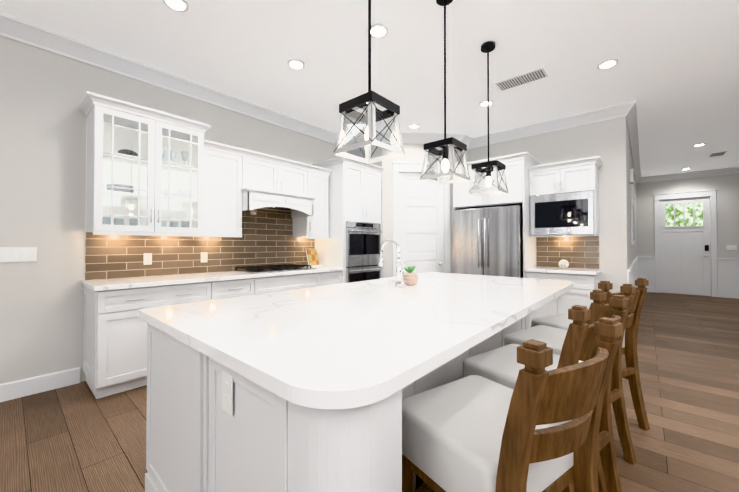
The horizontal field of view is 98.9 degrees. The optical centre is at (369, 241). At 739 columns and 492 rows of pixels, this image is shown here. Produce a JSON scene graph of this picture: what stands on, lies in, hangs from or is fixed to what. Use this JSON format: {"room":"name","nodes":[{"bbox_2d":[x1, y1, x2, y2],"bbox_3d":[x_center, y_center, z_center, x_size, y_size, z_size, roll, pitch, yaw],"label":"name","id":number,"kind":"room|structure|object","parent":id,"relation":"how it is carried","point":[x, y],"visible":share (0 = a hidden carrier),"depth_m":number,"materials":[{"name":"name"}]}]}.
{"room":"kitchen","nodes":[
{"label":"kitchen","id":0,"kind":"room"},
{"bbox_2d":[0,292,738,491],"bbox_3d":[2.813,1.319,2.466,9.300,0.100,15.500,-1,-1,41],"label":"floor","id":1,"kind":"structure","parent":0,"point":[79,437],"depth_m":2.20,"materials":[{"name":"brown wood"}]},
{"bbox_2d":[83,281,214,398],"bbox_3d":[-2.087,0.835,3.009,0.608,0.880,0.878,-1,-1,41],"label":"base cabinet","id":2,"kind":"object","parent":1,"relation":"on","point":[114,344],"depth_m":2.65,"materials":[{"name":"white wood"}]},
{"bbox_2d":[81,266,342,290],"bbox_3d":[-1.493,0.381,3.670,0.638,0.040,2.682,-1,-1,41],"label":"countertop","id":3,"kind":"structure","parent":2,"relation":"on","point":[123,283],"depth_m":3.03,"materials":[{"name":"stone"}]},
{"bbox_2d":[233,264,316,273],"bbox_3d":[-1.183,0.338,4.035,0.510,0.051,0.900,-1,-1,41],"label":"gas cooktop","id":4,"kind":"object","parent":3,"relation":"in","point":[274,268],"visible":1,"depth_m":3.94,"materials":[{"name":"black metal"}]},
{"bbox_2d":[306,249,321,266],"bbox_3d":[-0.819,0.236,4.617,0.135,0.267,0.215,0,-1,31],"label":"cookbook","id":5,"kind":"object","parent":3,"relation":"on","point":[312,257],"visible":0.88,"depth_m":4.60,"materials":[{"name":"orange paper"}]},
{"bbox_2d":[215,277,262,298],"bbox_3d":[-1.647,0.841,3.513,0.608,0.880,0.580,-1,-1,41],"label":"base cabinet","id":6,"kind":"object","parent":1,"relation":"on","point":[250,286],"depth_m":3.35,"materials":[{"name":"white wood"}]},
{"bbox_2d":[263,272,322,292],"bbox_3d":[-1.190,0.847,4.036,0.608,0.880,0.930,-1,-1,41],"label":"base cabinet","id":7,"kind":"object","parent":1,"relation":"on","point":[297,281],"depth_m":3.86,"materials":[{"name":"white wood"}]},
{"bbox_2d":[323,271,341,285],"bbox_3d":[-0.772,0.852,4.514,0.608,0.880,0.460,-1,-1,41],"label":"base cabinet","id":8,"kind":"object","parent":1,"relation":"on","point":[333,277],"depth_m":4.36,"materials":[{"name":"white wood"}]},
{"bbox_2d":[145,284,541,491],"bbox_3d":[0.334,0.826,2.179,1.380,0.880,2.822,-1,-1,41],"label":"kitchen island","id":9,"kind":"object","parent":1,"relation":"on","point":[200,439],"visible":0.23,"depth_m":0.96,"materials":[{"name":"white wood"}]},
{"bbox_2d":[222,371,232,415],"bbox_3d":[-0.450,0.478,0.997,0.070,0.120,0.005,-1,-1,41],"label":"outlet","id":10,"kind":"object","parent":9,"relation":"attached to","point":[227,393],"visible":1,"depth_m":0.99,"materials":[{"name":"white plastic"}]},
{"bbox_2d":[138,272,573,408],"bbox_3d":[0.338,0.364,2.189,1.450,0.040,2.890,-1,-1,41],"label":"island countertop","id":11,"kind":"structure","parent":9,"relation":"on","point":[337,346],"depth_m":1.23,"materials":[{"name":"stone"}]},
{"bbox_2d":[379,239,404,286],"bbox_3d":[0.178,0.164,2.492,0.222,0.366,0.109,-1,-1,41],"label":"faucet","id":12,"kind":"object","parent":11,"relation":"on","point":[399,273],"visible":1,"depth_m":2.41,"materials":[{"name":"silver metal"}]},
{"bbox_2d":[403,266,417,284],"bbox_3d":[0.329,0.270,2.537,0.124,0.155,0.124,-1,-1,41],"label":"plant pot","id":13,"kind":"object","parent":11,"relation":"on","point":[410,278],"visible":1,"depth_m":2.50,"materials":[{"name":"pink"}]},
{"bbox_2d":[312,156,383,282],"bbox_3d":[-0.323,0.049,4.981,0.682,2.495,0.920,-1,-1,41],"label":"tall cabinet","id":14,"kind":"object","parent":1,"relation":"on","point":[354,190],"visible":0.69,"depth_m":4.66,"materials":[{"name":"white wood"}]},
{"bbox_2d":[346,221,381,282],"bbox_3d":[-0.274,0.352,4.969,0.670,1.286,0.748,-1,-1,41],"label":"double oven","id":15,"kind":"object","parent":14,"relation":"in","point":[363,243],"visible":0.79,"depth_m":4.74,"materials":[{"name":"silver metal"}]},
{"bbox_2d":[452,205,522,277],"bbox_3d":[1.850,0.394,4.794,0.970,1.778,0.797,-1,-1,41],"label":"refrigerator","id":16,"kind":"object","parent":1,"relation":"on","point":[487,241],"visible":0.58,"depth_m":4.50,"materials":[{"name":"silver metal"}]},
{"bbox_2d":[453,152,539,328],"bbox_3d":[1.926,0.048,4.845,1.092,2.495,0.682,-1,-1,41],"label":"tall cabinet","id":17,"kind":"object","parent":1,"relation":"on","point":[517,175],"visible":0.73,"depth_m":4.48,"materials":[{"name":"white wood"}]},
{"bbox_2d":[402,317,622,491],"bbox_3d":[0.431,0.746,1.042,0.492,1.015,0.577,0,-1,-34],"label":"stool","id":18,"kind":"object","parent":1,"relation":"on","point":[536,429],"visible":0.94,"depth_m":0.91,"materials":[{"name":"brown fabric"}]},
{"bbox_2d":[463,295,627,491],"bbox_3d":[0.814,0.751,1.480,0.492,1.015,0.577,0,-1,-36],"label":"stool","id":19,"kind":"object","parent":1,"relation":"on","point":[501,365],"visible":0.33,"depth_m":1.42,"materials":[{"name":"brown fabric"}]},
{"bbox_2d":[525,272,598,328],"bbox_3d":[2.601,0.849,4.271,0.768,0.880,0.646,-1,-1,41],"label":"base cabinet","id":20,"kind":"object","parent":1,"relation":"on","point":[578,293],"visible":0.31,"depth_m":4.01,"materials":[{"name":"white wood"}]},
{"bbox_2d":[525,266,601,274],"bbox_3d":[2.613,0.387,4.270,0.792,0.040,0.638,-1,-1,41],"label":"countertop","id":21,"kind":"structure","parent":20,"relation":"on","point":[585,271],"depth_m":4.14,"materials":[{"name":"stone"}]},
{"bbox_2d":[558,260,568,268],"bbox_3d":[2.615,0.303,4.257,0.124,0.124,0.124,-1,-1,41],"label":"knot","id":22,"kind":"object","parent":21,"relation":"on","point":[563,264],"visible":1,"depth_m":4.22,"materials":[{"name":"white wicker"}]},
{"bbox_2d":[503,284,636,491],"bbox_3d":[1.196,0.756,1.902,0.492,1.015,0.577,0,-1,-35],"label":"stool","id":23,"kind":"object","parent":1,"relation":"on","point":[552,337],"visible":0.19,"depth_m":1.84,"materials":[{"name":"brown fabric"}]},
{"bbox_2d":[531,278,649,430],"bbox_3d":[1.572,0.760,2.277,0.492,1.015,0.577,0,-1,-25],"label":"stool","id":24,"kind":"object","parent":1,"relation":"on","point":[630,372],"visible":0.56,"depth_m":2.17,"materials":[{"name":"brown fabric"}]},
{"bbox_2d":[0,36,738,383],"bbox_3d":[2.851,-0.257,2.351,9.230,3.050,15.350,-1,-1,41],"label":"wall","id":25,"kind":"structure","parent":0,"point":[42,152],"depth_m":2.85,"materials":[{"name":"white paint"}]},
{"bbox_2d":[0,247,36,261],"bbox_3d":[-2.863,0.107,2.583,0.009,0.118,0.198,-1,-1,41],"label":"switch plate","id":26,"kind":"object","parent":25,"relation":"attached to","point":[18,254],"visible":1,"depth_m":2.58,"materials":[{"name":"white plastic"}]},
{"bbox_2d":[0,367,79,401],"bbox_3d":[-4.085,1.185,1.170,0.016,0.140,4.470,-1,-1,41],"label":"baseboard","id":27,"kind":"structure","parent":25,"relation":"attached to","point":[31,386],"depth_m":2.65,"materials":[{"name":"white"}]},
{"bbox_2d":[85,209,314,279],"bbox_3d":[-1.721,-0.036,3.892,0.001,0.798,2.660,-1,-1,41],"label":"tile backsplash","id":28,"kind":"structure","parent":25,"relation":"attached to","point":[267,238],"depth_m":3.63,"materials":[{"name":"brown tile"}]},
{"bbox_2d":[144,253,151,264],"bbox_3d":[-2.277,0.178,3.247,0.008,0.115,0.070,-1,-1,41],"label":"electrical outlet","id":29,"kind":"object","parent":28,"relation":"attached to","point":[147,258],"visible":1,"depth_m":3.24,"materials":[{"name":"white plastic"}]},
{"bbox_2d":[201,252,206,261],"bbox_3d":[-1.915,0.182,3.661,0.008,0.115,0.070,-1,-1,41],"label":"electrical outlet","id":30,"kind":"object","parent":28,"relation":"attached to","point":[203,256],"visible":1,"depth_m":3.66,"materials":[{"name":"white plastic"}]},
{"bbox_2d":[187,147,242,234],"bbox_3d":[-1.750,-0.533,3.607,0.348,0.909,0.445,-1,-1,41],"label":"upper cabinet","id":31,"kind":"object","parent":25,"relation":"attached to","point":[214,178],"depth_m":3.44,"materials":[{"name":"white wood"}]},
{"bbox_2d":[243,155,310,195],"bbox_3d":[-1.296,-0.790,4.130,0.348,0.385,0.935,-1,-1,41],"label":"upper cabinet","id":32,"kind":"object","parent":25,"relation":"attached to","point":[260,174],"depth_m":3.98,"materials":[{"name":"white wood"}]},
{"bbox_2d":[293,171,329,238],"bbox_3d":[-0.860,-0.522,4.626,0.348,0.909,0.390,-1,-1,41],"label":"upper cabinet","id":33,"kind":"object","parent":25,"relation":"attached to","point":[316,226],"depth_m":4.52,"materials":[{"name":"white wood"}]},
{"bbox_2d":[240,188,315,217],"bbox_3d":[-1.239,-0.475,4.077,0.498,0.243,0.989,-1,-1,41],"label":"range hood","id":34,"kind":"object","parent":33,"relation":"attached to","point":[295,205],"visible":0.94,"depth_m":3.89,"materials":[{"name":"white painted wood"}]},
{"bbox_2d":[0,12,738,182],"bbox_3d":[2.828,-1.712,2.288,9.000,0.139,15.200,-1,-1,41],"label":"crown molding","id":35,"kind":"structure","parent":25,"relation":"attached to","point":[24,32],"depth_m":4.05,"materials":[{"name":"white wood"}]},
{"bbox_2d":[392,161,449,276],"bbox_3d":[0.855,-0.003,5.227,0.994,2.605,0.139,0,-1,-4],"label":"door frame","id":36,"kind":"structure","parent":25,"relation":"attached to","point":[405,167],"depth_m":5.17,"materials":[{"name":"white wood"}]},
{"bbox_2d":[399,173,443,275],"bbox_3d":[0.858,0.079,5.236,0.570,2.430,0.563,-1,-1,41],"label":"pantry door","id":37,"kind":"structure","parent":25,"relation":"in","point":[421,224],"depth_m":5.23,"materials":[{"name":"white wood"}]},
{"bbox_2d":[528,156,602,236],"bbox_3d":[2.684,-0.563,4.342,0.820,0.985,0.452,-1,-1,41],"label":"upper cabinet","id":38,"kind":"object","parent":25,"relation":"attached to","point":[578,175],"visible":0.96,"depth_m":4.19,"materials":[{"name":"white wood"}]},
{"bbox_2d":[530,190,593,234],"bbox_3d":[2.671,-0.366,4.364,0.729,0.554,0.376,-1,-1,41],"label":"microwave","id":39,"kind":"object","parent":38,"relation":"in","point":[570,213],"visible":0.98,"depth_m":4.20,"materials":[{"name":"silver metal"}]},
{"bbox_2d":[536,236,598,268],"bbox_3d":[2.810,0.150,4.519,0.768,0.438,0.001,-1,-1,41],"label":"tile backsplash","id":40,"kind":"structure","parent":25,"relation":"attached to","point":[578,252],"depth_m":4.49,"materials":[{"name":"brown tile"}]},
{"bbox_2d":[629,168,633,183],"bbox_3d":[4.127,-1.024,4.970,0.054,0.210,0.200,-1,-1,41],"label":"door chime","id":41,"kind":"object","parent":25,"relation":"attached to","point":[631,176],"visible":1,"depth_m":4.90,"materials":[{"name":"white plastic"}]},
{"bbox_2d":[627,257,637,288],"bbox_3d":[5.279,0.848,6.287,0.034,0.925,5.910,-1,-1,41],"label":"trim","id":42,"kind":"structure","parent":25,"relation":"attached to","point":[632,273],"depth_m":5.53,"materials":[{"name":"white"}]},
{"bbox_2d":[631,198,634,244],"bbox_3d":[4.651,-0.332,5.580,0.031,0.770,0.900,-1,-1,41],"label":"framed picture","id":43,"kind":"object","parent":25,"relation":"attached to","point":[632,223],"visible":1,"depth_m":5.25,"materials":[{"name":"white"}]},
{"bbox_2d":[653,189,717,296],"bbox_3d":[7.935,0.037,7.972,1.144,2.585,0.189,-1,-1,41],"label":"door frame","id":44,"kind":"structure","parent":25,"relation":"attached to","point":[710,193],"depth_m":7.78,"materials":[{"name":"white wood"}]},
{"bbox_2d":[660,197,710,295],"bbox_3d":[7.913,0.118,7.948,0.905,2.410,0.104,-1,-1,41],"label":"front door","id":45,"kind":"structure","parent":25,"relation":"in","point":[685,257],"depth_m":7.94,"materials":[{"name":"white wood"}]},
{"bbox_2d":[638,257,738,298],"bbox_3d":[9.194,0.854,6.767,5.300,0.925,0.034,-1,-1,41],"label":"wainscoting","id":46,"kind":"structure","parent":25,"relation":"attached to","point":[728,276],"depth_m":7.50,"materials":[{"name":"white"}]},
{"bbox_2d":[726,245,736,249],"bbox_3d":[8.486,0.143,7.408,0.160,0.120,0.009,-1,-1,41],"label":"switch plate","id":47,"kind":"object","parent":25,"relation":"attached to","point":[731,247],"visible":1,"depth_m":7.41,"materials":[{"name":"white plastic"}]},
{"bbox_2d":[0,0,738,176],"bbox_3d":[2.813,-1.830,2.500,9.300,0.100,15.500,-1,-1,41],"label":"ceiling","id":48,"kind":"structure","parent":0,"point":[673,73],"depth_m":3.02,"materials":[{"name":"white paint"}]},
{"bbox_2d":[162,0,188,11],"bbox_3d":[-1.443,-1.775,2.354,0.170,0.014,0.170,-1,-1,41],"label":"recessed light","id":49,"kind":"object","parent":48,"relation":"in","point":[179,5],"visible":0.92,"depth_m":2.37,"materials":[{"name":"white"}]},
{"bbox_2d":[287,59,304,69],"bbox_3d":[-0.732,-1.766,3.153,0.170,0.014,0.170,-1,-1,41],"label":"recessed light","id":50,"kind":"object","parent":48,"relation":"in","point":[297,64],"visible":0.98,"depth_m":3.14,"materials":[{"name":"white"}]},
{"bbox_2d":[334,0,404,163],"bbox_3d":[0.001,-1.118,1.643,0.264,1.341,0.264,-1,-1,41],"label":"pendant light","id":51,"kind":"object","parent":48,"relation":"hanging from","point":[356,134],"visible":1,"depth_m":1.59,"materials":[{"name":"black metal"}]},
{"bbox_2d":[371,23,387,37],"bbox_3d":[0.074,-1.771,2.662,0.170,0.014,0.170,-1,-1,41],"label":"recessed light","id":52,"kind":"object","parent":48,"relation":"in","point":[378,30],"visible":0.88,"depth_m":2.64,"materials":[{"name":"white plastic"}]},
{"bbox_2d":[408,124,419,128],"bbox_3d":[0.674,-1.748,4.793,0.170,0.014,0.170,-1,-1,41],"label":"recessed light","id":53,"kind":"object","parent":48,"relation":"in","point":[412,126],"visible":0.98,"depth_m":4.79,"materials":[{"name":"white"}]},
{"bbox_2d":[420,0,469,184],"bbox_3d":[0.546,-1.111,2.283,0.264,1.341,0.264,-1,-1,41],"label":"pendant light","id":54,"kind":"object","parent":48,"relation":"hanging from","point":[434,166],"visible":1,"depth_m":2.26,"materials":[{"name":"black metal"}]},
{"bbox_2d":[479,100,492,106],"bbox_3d":[1.485,-1.757,4.019,0.170,0.014,0.170,-1,-1,41],"label":"recessed light","id":55,"kind":"object","parent":48,"relation":"in","point":[483,103],"visible":0.92,"depth_m":4.01,"materials":[{"name":"white"}]},
{"bbox_2d":[469,41,507,195],"bbox_3d":[1.074,-1.105,2.857,0.264,1.341,0.264,-1,-1,41],"label":"pendant light","id":56,"kind":"object","parent":48,"relation":"hanging from","point":[478,176],"visible":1,"depth_m":2.84,"materials":[{"name":"black metal"}]},
{"bbox_2d":[495,67,547,90],"bbox_3d":[1.651,-1.762,3.449,0.480,0.016,0.220,-1,-1,41],"label":"ceiling vent","id":57,"kind":"object","parent":48,"relation":"in","point":[524,78],"visible":1,"depth_m":3.43,"materials":[{"name":"white metal"}]},
{"bbox_2d":[597,59,617,69],"bbox_3d":[2.373,-1.766,3.150,0.170,0.014,0.170,-1,-1,41],"label":"recessed light","id":58,"kind":"object","parent":48,"relation":"in","point":[608,63],"visible":0.92,"depth_m":3.14,"materials":[{"name":"white"}]},
{"bbox_2d":[692,143,705,146],"bbox_3d":[5.929,-1.738,5.687,0.170,0.014,0.170,-1,-1,41],"label":"recessed light","id":59,"kind":"object","parent":48,"relation":"in","point":[699,144],"visible":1,"depth_m":5.66,"materials":[{"name":"white"}]},
{"bbox_2d":[709,151,726,156],"bbox_3d":[6.900,-1.732,6.266,0.200,0.014,0.350,-1,-1,41],"label":"ceiling vent","id":60,"kind":"object","parent":48,"relation":"in","point":[717,154],"visible":1,"depth_m":6.24,"materials":[{"name":"white metal"}]}
]}

